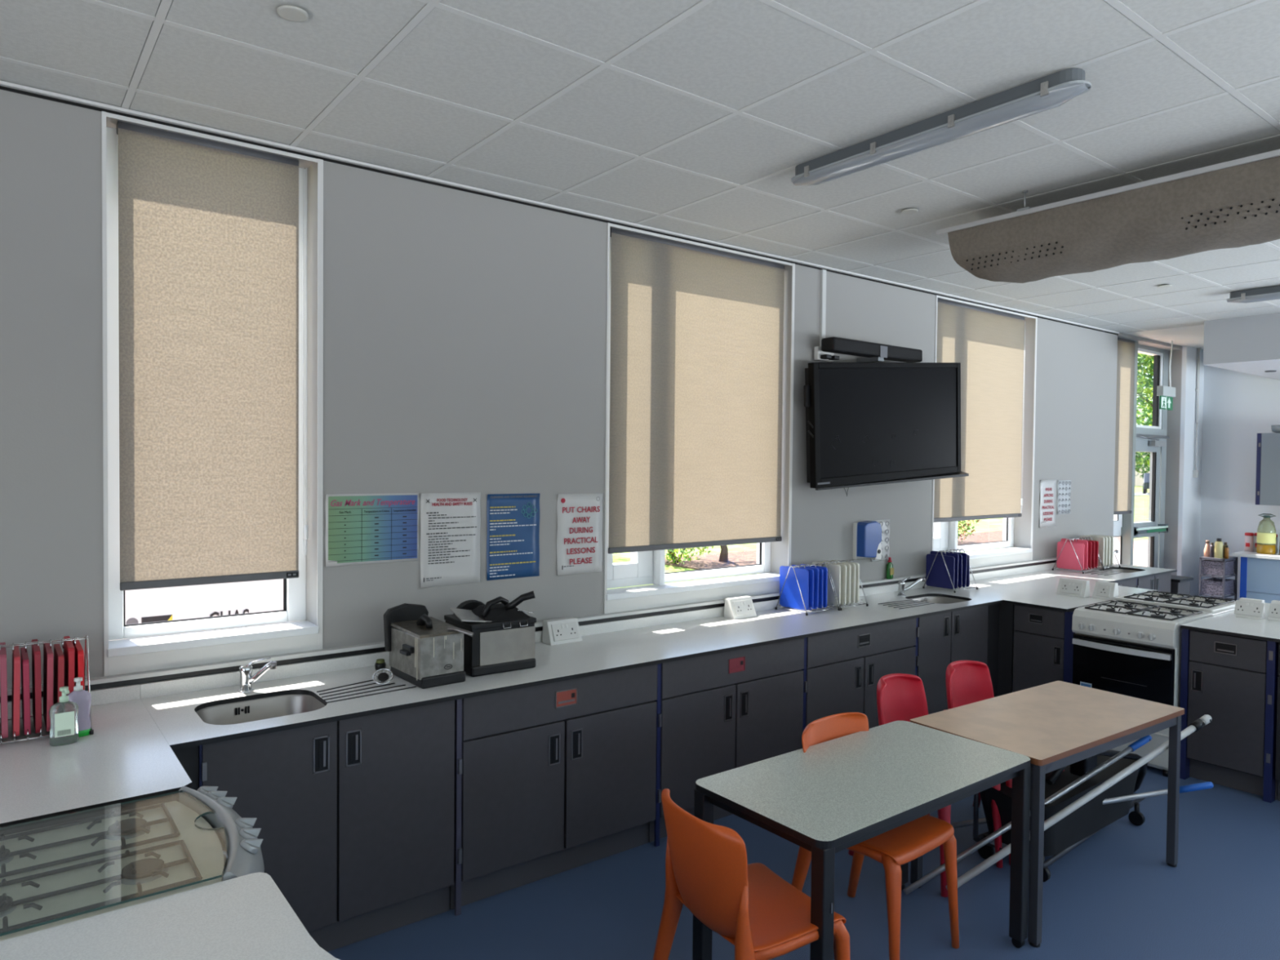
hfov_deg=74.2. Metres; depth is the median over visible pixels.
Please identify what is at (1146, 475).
car
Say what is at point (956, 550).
rack
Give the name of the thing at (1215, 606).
range
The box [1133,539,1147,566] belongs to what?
path
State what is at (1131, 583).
base cabinet
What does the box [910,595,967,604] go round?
sink
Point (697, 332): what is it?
roller blind
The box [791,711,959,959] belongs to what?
chair
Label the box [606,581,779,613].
window sill
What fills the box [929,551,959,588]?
chopping board
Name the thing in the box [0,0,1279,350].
ceiling
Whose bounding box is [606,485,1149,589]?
ground
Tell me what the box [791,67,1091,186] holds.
ceiling light
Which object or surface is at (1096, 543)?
chopping board
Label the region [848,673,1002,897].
chair
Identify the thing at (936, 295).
trim
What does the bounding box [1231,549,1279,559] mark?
countertop
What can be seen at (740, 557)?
mulch bed
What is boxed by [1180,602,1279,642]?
countertop
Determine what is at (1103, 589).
power outlet
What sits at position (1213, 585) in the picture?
basket
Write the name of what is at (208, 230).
roller blind
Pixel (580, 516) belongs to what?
notice
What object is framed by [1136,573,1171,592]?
base cabinet
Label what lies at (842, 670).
base cabinet
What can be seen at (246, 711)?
sink
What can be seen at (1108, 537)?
chopping board
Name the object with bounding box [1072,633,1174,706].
oven
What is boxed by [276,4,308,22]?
ceiling disc
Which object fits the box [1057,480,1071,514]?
sheet
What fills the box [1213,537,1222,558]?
sauce bottle
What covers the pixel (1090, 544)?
chopping board
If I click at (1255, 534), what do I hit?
tub
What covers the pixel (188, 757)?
trim
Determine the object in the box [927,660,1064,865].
chair
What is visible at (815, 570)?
chopping board
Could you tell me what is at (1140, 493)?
road
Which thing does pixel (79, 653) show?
chopping board
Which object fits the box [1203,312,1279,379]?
bulkhead
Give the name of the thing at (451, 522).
poster
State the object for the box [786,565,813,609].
chopping board
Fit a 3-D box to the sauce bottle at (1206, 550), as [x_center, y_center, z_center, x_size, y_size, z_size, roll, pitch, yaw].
[5.839,0.706,8.701,0.060,0.170,0.058,0,2,-38]
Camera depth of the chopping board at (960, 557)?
6.15 m
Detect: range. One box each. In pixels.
[0,786,264,941]
[1071,600,1212,777]
[1115,591,1235,616]
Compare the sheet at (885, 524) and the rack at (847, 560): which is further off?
the sheet at (885, 524)
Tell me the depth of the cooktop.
5.28 m
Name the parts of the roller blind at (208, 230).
blind chain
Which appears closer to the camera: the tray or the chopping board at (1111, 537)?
the tray
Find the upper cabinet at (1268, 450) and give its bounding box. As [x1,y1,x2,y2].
[1255,432,1279,505]
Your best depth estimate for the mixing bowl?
8.66 m
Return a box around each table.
[692,720,1031,959]
[910,680,1184,947]
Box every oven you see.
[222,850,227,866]
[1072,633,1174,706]
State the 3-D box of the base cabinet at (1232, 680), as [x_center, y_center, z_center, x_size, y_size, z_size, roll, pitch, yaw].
[3.534,1.305,4.940,0.628,0.878,0.455,0,2,-38]
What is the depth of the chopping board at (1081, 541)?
7.30 m
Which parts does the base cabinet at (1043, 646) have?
handle, door, drawer, handle, frame post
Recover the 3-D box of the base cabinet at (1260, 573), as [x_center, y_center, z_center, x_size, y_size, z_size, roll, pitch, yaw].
[7.088,1.244,7.854,0.680,0.940,2.540,0,2,-38]
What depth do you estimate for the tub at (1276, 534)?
8.66 m
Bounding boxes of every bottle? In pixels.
[48,686,79,746]
[66,676,91,737]
[886,556,893,578]
[1204,540,1209,556]
[1209,542,1214,557]
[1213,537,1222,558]
[1222,542,1227,558]
[1224,545,1229,558]
[1256,513,1275,554]
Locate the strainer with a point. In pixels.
(383, 677)
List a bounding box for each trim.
[0,80,1119,335]
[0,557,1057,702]
[101,111,323,676]
[107,633,318,675]
[172,746,198,790]
[604,222,795,613]
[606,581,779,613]
[819,269,826,346]
[931,294,1037,559]
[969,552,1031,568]
[986,602,1013,697]
[1177,346,1204,595]
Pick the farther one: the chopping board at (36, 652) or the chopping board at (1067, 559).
the chopping board at (1067, 559)
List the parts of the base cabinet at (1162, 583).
door, handle, handle, door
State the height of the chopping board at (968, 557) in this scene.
0.241 m
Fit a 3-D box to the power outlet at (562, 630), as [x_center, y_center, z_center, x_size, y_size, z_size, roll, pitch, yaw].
[-0.393,0.765,4.289,0.190,0.112,0.087,0,2,-38]
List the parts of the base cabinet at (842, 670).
frame post, door, handle, drawer, handle, handle, door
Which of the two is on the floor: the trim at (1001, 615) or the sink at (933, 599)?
the trim at (1001, 615)
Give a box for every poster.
[324,493,418,566]
[420,492,480,587]
[486,493,540,580]
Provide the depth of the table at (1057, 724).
3.63 m
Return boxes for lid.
[383,603,428,651]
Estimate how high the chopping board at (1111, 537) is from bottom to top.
0.266 m
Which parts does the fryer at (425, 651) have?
handle, lid knob, lid, basket handle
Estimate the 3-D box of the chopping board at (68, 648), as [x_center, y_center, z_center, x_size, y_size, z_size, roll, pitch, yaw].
[-1.947,0.684,2.883,0.017,0.268,0.250,0,1,-38]
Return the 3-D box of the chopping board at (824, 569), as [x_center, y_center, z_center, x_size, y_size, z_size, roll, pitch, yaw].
[1.093,0.666,5.338,0.010,0.253,0.222,0,2,-38]
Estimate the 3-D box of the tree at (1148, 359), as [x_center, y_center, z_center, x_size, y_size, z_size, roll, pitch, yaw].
[34.453,-4.519,55.729,6.518,11.168,7.320,1,1,25]
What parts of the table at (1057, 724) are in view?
leg, leg, under frame, leg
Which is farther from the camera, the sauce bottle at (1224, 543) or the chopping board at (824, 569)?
the sauce bottle at (1224, 543)
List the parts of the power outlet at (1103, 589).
plate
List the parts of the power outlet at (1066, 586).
plate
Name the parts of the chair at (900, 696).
leg, backrest, leg, leg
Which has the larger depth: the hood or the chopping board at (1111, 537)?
the chopping board at (1111, 537)
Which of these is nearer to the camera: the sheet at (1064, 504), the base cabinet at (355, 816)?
the base cabinet at (355, 816)
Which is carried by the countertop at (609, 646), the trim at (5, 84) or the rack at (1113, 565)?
the rack at (1113, 565)
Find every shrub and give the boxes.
[665,546,713,564]
[957,519,979,542]
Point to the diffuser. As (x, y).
(1246, 297)
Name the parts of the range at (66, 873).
burner, burner, burner, burner, knob, knob, control panel, knob, knob, knob, knob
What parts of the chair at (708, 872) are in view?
leg, backrest, leg, seat, rail, leg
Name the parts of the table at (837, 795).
leg, leg, under frame, leg, leg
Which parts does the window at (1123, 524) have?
frame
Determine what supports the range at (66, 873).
on the floor
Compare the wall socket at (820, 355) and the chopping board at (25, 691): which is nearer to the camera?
the chopping board at (25, 691)
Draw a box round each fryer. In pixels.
[383,603,474,688]
[444,591,536,676]
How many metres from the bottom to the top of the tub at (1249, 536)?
0.195 m
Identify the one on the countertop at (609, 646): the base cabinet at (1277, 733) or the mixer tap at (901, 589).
the mixer tap at (901, 589)
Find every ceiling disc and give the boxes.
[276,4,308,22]
[900,208,918,214]
[1157,284,1171,287]
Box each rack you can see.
[0,635,93,744]
[774,562,839,615]
[822,559,868,610]
[922,548,977,592]
[973,749,1147,881]
[1052,536,1104,573]
[1087,537,1120,568]
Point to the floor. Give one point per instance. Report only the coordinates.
(1114, 895)
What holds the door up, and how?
in the wall at (464, 333)
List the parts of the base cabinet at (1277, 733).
door, drawer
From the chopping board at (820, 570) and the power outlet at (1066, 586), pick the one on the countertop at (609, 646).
the power outlet at (1066, 586)
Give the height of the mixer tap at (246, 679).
0.127 m
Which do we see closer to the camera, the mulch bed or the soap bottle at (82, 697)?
the soap bottle at (82, 697)
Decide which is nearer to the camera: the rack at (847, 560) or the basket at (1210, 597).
the rack at (847, 560)
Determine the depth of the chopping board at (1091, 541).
7.37 m
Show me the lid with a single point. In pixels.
(405, 612)
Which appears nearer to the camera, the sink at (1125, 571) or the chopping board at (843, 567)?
the chopping board at (843, 567)
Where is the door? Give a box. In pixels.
[1133,344,1168,568]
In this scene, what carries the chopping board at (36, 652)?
in the rack at (86, 652)
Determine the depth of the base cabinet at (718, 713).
4.23 m
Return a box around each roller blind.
[115,120,308,591]
[608,227,784,553]
[933,297,1025,522]
[1113,337,1134,515]
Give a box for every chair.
[653,788,849,959]
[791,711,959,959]
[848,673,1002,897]
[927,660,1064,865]
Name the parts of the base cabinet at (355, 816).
frame post, door, handle, handle, door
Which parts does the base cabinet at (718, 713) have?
frame post, door, handle, drawer, handle, handle, door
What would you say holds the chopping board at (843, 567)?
in the rack at (847, 560)
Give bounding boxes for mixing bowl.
[1271,425,1279,432]
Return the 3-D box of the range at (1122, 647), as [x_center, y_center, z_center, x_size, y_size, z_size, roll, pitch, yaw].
[3.128,1.266,5.301,0.642,0.933,0.580,0,2,-38]
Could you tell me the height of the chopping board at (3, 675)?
0.268 m
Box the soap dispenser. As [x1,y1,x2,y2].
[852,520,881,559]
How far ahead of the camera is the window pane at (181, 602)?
5.98 m
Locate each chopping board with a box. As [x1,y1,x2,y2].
[0,642,8,738]
[11,645,20,736]
[20,647,31,734]
[31,639,41,733]
[43,643,53,731]
[53,644,64,704]
[63,635,75,695]
[71,638,84,689]
[779,565,808,610]
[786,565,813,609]
[791,564,818,608]
[797,564,823,608]
[800,564,827,607]
[811,561,840,605]
[818,561,847,604]
[822,560,851,604]
[829,560,856,603]
[831,560,859,603]
[925,554,955,589]
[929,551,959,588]
[946,551,967,586]
[958,554,962,587]
[965,554,969,586]
[1056,541,1084,570]
[1060,538,1088,569]
[1080,535,1104,566]
[1083,539,1094,568]
[1085,539,1098,568]
[1087,534,1111,565]
[1087,541,1092,568]
[1088,535,1107,566]
[1091,534,1113,565]
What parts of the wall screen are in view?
handle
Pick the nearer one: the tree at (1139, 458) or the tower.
the tower
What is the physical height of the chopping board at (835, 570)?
0.259 m
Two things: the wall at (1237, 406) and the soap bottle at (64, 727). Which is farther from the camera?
the wall at (1237, 406)
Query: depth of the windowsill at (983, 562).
6.98 m
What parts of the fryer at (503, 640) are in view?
lid, lid handle, panel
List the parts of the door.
transom frame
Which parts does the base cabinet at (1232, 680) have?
frame post, handle, handle, door, drawer, frame post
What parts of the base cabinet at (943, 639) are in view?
frame post, door, handle, handle, door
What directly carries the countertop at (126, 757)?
on the base cabinet at (173, 797)
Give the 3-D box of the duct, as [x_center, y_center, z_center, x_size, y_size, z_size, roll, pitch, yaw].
[3.386,-1.142,2.484,0.642,0.356,5.260,0,2,-38]
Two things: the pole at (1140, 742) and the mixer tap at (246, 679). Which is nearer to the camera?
the mixer tap at (246, 679)
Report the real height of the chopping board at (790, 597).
0.253 m
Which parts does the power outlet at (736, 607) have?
plate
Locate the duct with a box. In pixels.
[936,149,1279,283]
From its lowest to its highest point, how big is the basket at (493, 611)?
0.128 m
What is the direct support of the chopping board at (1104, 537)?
in the rack at (1113, 565)
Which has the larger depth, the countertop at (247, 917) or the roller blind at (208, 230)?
the roller blind at (208, 230)
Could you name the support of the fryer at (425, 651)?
on the countertop at (609, 646)
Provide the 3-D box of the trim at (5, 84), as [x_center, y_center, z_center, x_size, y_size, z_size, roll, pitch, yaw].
[0.168,-1.386,4.760,11.290,0.026,0.014,0,2,-38]
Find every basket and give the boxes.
[471,591,535,622]
[1200,577,1235,595]
[1201,560,1235,576]
[1209,596,1234,599]
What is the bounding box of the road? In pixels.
[1134,492,1149,496]
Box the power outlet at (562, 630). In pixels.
[542,617,582,645]
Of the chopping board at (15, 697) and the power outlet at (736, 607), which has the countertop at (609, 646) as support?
the power outlet at (736, 607)
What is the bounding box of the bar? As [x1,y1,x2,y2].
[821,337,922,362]
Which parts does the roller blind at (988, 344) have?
blind chain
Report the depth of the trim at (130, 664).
3.37 m
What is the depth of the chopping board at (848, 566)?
5.39 m
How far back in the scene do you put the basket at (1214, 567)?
8.59 m
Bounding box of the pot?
[374,658,386,670]
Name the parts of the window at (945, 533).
frame, sill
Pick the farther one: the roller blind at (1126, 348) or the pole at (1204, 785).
the roller blind at (1126, 348)
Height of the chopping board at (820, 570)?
0.249 m
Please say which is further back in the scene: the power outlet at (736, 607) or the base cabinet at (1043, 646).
the base cabinet at (1043, 646)
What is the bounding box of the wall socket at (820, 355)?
[813,346,839,361]
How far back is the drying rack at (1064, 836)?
3.90 m
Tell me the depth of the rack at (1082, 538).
7.36 m
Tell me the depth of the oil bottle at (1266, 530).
8.58 m
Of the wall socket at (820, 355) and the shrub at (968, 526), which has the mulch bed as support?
the shrub at (968, 526)
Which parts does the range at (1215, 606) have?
burner, burner, burner, burner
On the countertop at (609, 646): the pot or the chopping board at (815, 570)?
the pot
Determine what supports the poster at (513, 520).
attached to the wall at (464, 333)
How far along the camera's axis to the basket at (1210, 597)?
8.77 m
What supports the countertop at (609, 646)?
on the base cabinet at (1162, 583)
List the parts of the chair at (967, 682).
backrest, leg, leg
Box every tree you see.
[718,545,728,562]
[1134,403,1150,478]
[1136,352,1153,426]
[1136,359,1153,416]
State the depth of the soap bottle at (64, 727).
2.68 m
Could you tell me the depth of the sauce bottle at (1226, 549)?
8.54 m
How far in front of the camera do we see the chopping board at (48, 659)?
2.75 m
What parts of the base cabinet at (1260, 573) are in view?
edge post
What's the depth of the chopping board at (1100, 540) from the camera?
7.52 m
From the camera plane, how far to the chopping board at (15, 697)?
2.70 m
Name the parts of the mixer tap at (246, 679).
lever, spout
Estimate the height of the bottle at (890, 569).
0.155 m
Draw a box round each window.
[106,127,318,657]
[606,236,779,600]
[933,517,1032,559]
[1113,341,1137,565]
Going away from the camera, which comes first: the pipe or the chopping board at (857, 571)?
the chopping board at (857, 571)
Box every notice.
[556,493,603,575]
[1039,480,1056,527]
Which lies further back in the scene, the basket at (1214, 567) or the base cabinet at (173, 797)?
the basket at (1214, 567)
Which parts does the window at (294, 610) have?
sill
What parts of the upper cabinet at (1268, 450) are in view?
edge post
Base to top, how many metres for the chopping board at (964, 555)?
0.251 m
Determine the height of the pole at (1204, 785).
0.320 m
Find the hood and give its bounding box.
[453,600,484,614]
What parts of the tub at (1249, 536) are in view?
lid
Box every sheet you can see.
[871,519,889,561]
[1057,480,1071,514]
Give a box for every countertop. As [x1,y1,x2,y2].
[0,684,191,831]
[0,872,340,959]
[140,562,1177,750]
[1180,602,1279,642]
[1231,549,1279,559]
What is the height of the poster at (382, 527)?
0.312 m
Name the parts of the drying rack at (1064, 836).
frame, tube handle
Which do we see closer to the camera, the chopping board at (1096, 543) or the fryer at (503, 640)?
the fryer at (503, 640)
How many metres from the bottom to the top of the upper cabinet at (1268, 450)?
0.740 m
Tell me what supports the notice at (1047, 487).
attached to the wall at (464, 333)
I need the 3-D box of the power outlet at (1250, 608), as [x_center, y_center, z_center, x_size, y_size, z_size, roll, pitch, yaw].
[3.731,0.785,5.168,0.087,0.112,0.146,0,2,-38]
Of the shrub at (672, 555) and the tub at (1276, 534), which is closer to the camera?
the tub at (1276, 534)
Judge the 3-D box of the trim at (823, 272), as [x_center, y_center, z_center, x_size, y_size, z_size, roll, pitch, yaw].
[1.204,-1.127,5.563,0.036,0.507,0.018,0,2,-38]
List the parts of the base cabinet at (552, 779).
frame post, door, handle, drawer, handle, handle, door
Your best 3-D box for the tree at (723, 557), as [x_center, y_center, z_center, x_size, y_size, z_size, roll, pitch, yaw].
[1.618,0.033,16.392,2.756,3.154,2.803,0,2,-38]
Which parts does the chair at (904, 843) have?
leg, backrest, leg, rail, leg, seat, leg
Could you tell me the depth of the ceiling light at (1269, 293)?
6.13 m
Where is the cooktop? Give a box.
[1077,600,1212,626]
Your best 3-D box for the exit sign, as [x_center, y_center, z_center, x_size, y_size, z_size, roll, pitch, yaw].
[5.402,-1.081,8.671,0.310,0.719,0.060,0,2,-38]
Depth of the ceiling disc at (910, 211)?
4.31 m
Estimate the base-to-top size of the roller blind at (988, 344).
1.726 m
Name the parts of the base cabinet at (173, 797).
door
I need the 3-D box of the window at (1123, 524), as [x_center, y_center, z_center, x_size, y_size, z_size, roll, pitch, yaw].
[4.775,0.126,8.537,0.600,3.100,0.165,0,2,-38]
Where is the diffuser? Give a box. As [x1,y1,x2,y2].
[1226,293,1279,302]
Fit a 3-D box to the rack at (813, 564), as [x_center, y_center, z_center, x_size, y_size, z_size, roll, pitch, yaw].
[1.049,0.668,5.284,0.313,0.288,0.264,0,2,-38]
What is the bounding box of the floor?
[327,680,1279,959]
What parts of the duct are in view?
rail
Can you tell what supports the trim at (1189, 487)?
attached to the wall at (464, 333)
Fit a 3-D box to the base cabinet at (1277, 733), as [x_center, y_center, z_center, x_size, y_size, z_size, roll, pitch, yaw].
[3.845,1.320,4.543,0.620,0.872,0.545,0,2,-38]
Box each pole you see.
[903,734,1151,894]
[946,715,1212,890]
[950,781,1213,828]
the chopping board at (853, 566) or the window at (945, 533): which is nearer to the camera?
the chopping board at (853, 566)
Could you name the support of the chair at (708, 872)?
on the floor
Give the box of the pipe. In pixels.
[1192,347,1199,477]
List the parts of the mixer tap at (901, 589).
spout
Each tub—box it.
[1244,532,1253,551]
[1253,533,1257,551]
[1275,533,1277,553]
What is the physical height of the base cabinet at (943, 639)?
0.878 m
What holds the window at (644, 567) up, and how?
in the wall at (464, 333)
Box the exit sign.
[1156,340,1175,410]
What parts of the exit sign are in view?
panel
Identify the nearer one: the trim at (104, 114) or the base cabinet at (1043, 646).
the trim at (104, 114)
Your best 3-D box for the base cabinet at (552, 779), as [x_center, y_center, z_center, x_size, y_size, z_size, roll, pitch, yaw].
[-0.501,1.290,3.898,1.017,0.878,0.594,0,2,-38]
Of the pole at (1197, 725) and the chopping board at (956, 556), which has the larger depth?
the chopping board at (956, 556)
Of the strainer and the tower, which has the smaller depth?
the strainer
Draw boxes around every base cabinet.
[0,794,178,835]
[198,700,454,951]
[449,664,657,915]
[648,638,804,846]
[800,617,915,732]
[913,604,988,714]
[1013,604,1075,692]
[1116,578,1136,587]
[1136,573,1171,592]
[1170,574,1193,595]
[1179,628,1279,803]
[1231,549,1279,603]
[1275,643,1279,800]
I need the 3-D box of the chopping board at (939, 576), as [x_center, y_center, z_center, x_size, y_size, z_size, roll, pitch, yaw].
[2.192,0.666,6.176,0.010,0.236,0.230,0,2,-38]
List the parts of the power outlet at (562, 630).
plate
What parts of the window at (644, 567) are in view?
frame, sill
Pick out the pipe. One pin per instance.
(1195, 473)
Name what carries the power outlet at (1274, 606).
on the countertop at (1227, 623)
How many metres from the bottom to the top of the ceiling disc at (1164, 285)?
0.012 m
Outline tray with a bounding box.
[815,471,968,490]
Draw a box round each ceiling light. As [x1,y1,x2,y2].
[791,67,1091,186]
[1226,285,1279,302]
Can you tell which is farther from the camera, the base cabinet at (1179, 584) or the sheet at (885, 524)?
the base cabinet at (1179, 584)
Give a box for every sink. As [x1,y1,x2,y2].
[195,693,325,724]
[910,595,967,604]
[1104,568,1141,573]
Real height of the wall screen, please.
0.941 m
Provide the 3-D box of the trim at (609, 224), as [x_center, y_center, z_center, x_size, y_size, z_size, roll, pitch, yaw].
[0.397,-0.330,4.973,1.464,2.090,0.006,0,2,-38]
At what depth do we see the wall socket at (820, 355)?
5.49 m
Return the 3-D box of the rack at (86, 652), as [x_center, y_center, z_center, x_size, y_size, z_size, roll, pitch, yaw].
[-2.051,0.687,2.796,0.385,0.303,0.314,0,2,-38]
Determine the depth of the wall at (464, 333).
3.90 m
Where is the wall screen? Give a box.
[803,362,968,496]
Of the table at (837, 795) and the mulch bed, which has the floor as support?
the table at (837, 795)
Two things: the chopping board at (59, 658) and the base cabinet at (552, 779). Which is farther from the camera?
the base cabinet at (552, 779)
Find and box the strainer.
[373,668,393,684]
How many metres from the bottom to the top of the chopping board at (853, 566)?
0.256 m
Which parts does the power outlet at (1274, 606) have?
plate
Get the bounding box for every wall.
[0,84,1182,700]
[1198,364,1279,600]
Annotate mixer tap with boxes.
[237,657,276,693]
[897,577,925,596]
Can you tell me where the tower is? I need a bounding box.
[1198,555,1237,600]
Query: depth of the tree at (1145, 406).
72.95 m
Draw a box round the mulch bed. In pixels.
[664,530,1003,569]
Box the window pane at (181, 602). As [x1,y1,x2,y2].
[109,578,300,640]
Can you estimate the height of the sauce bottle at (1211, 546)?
0.150 m
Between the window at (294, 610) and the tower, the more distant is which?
the tower
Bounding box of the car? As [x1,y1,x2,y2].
[1142,472,1149,493]

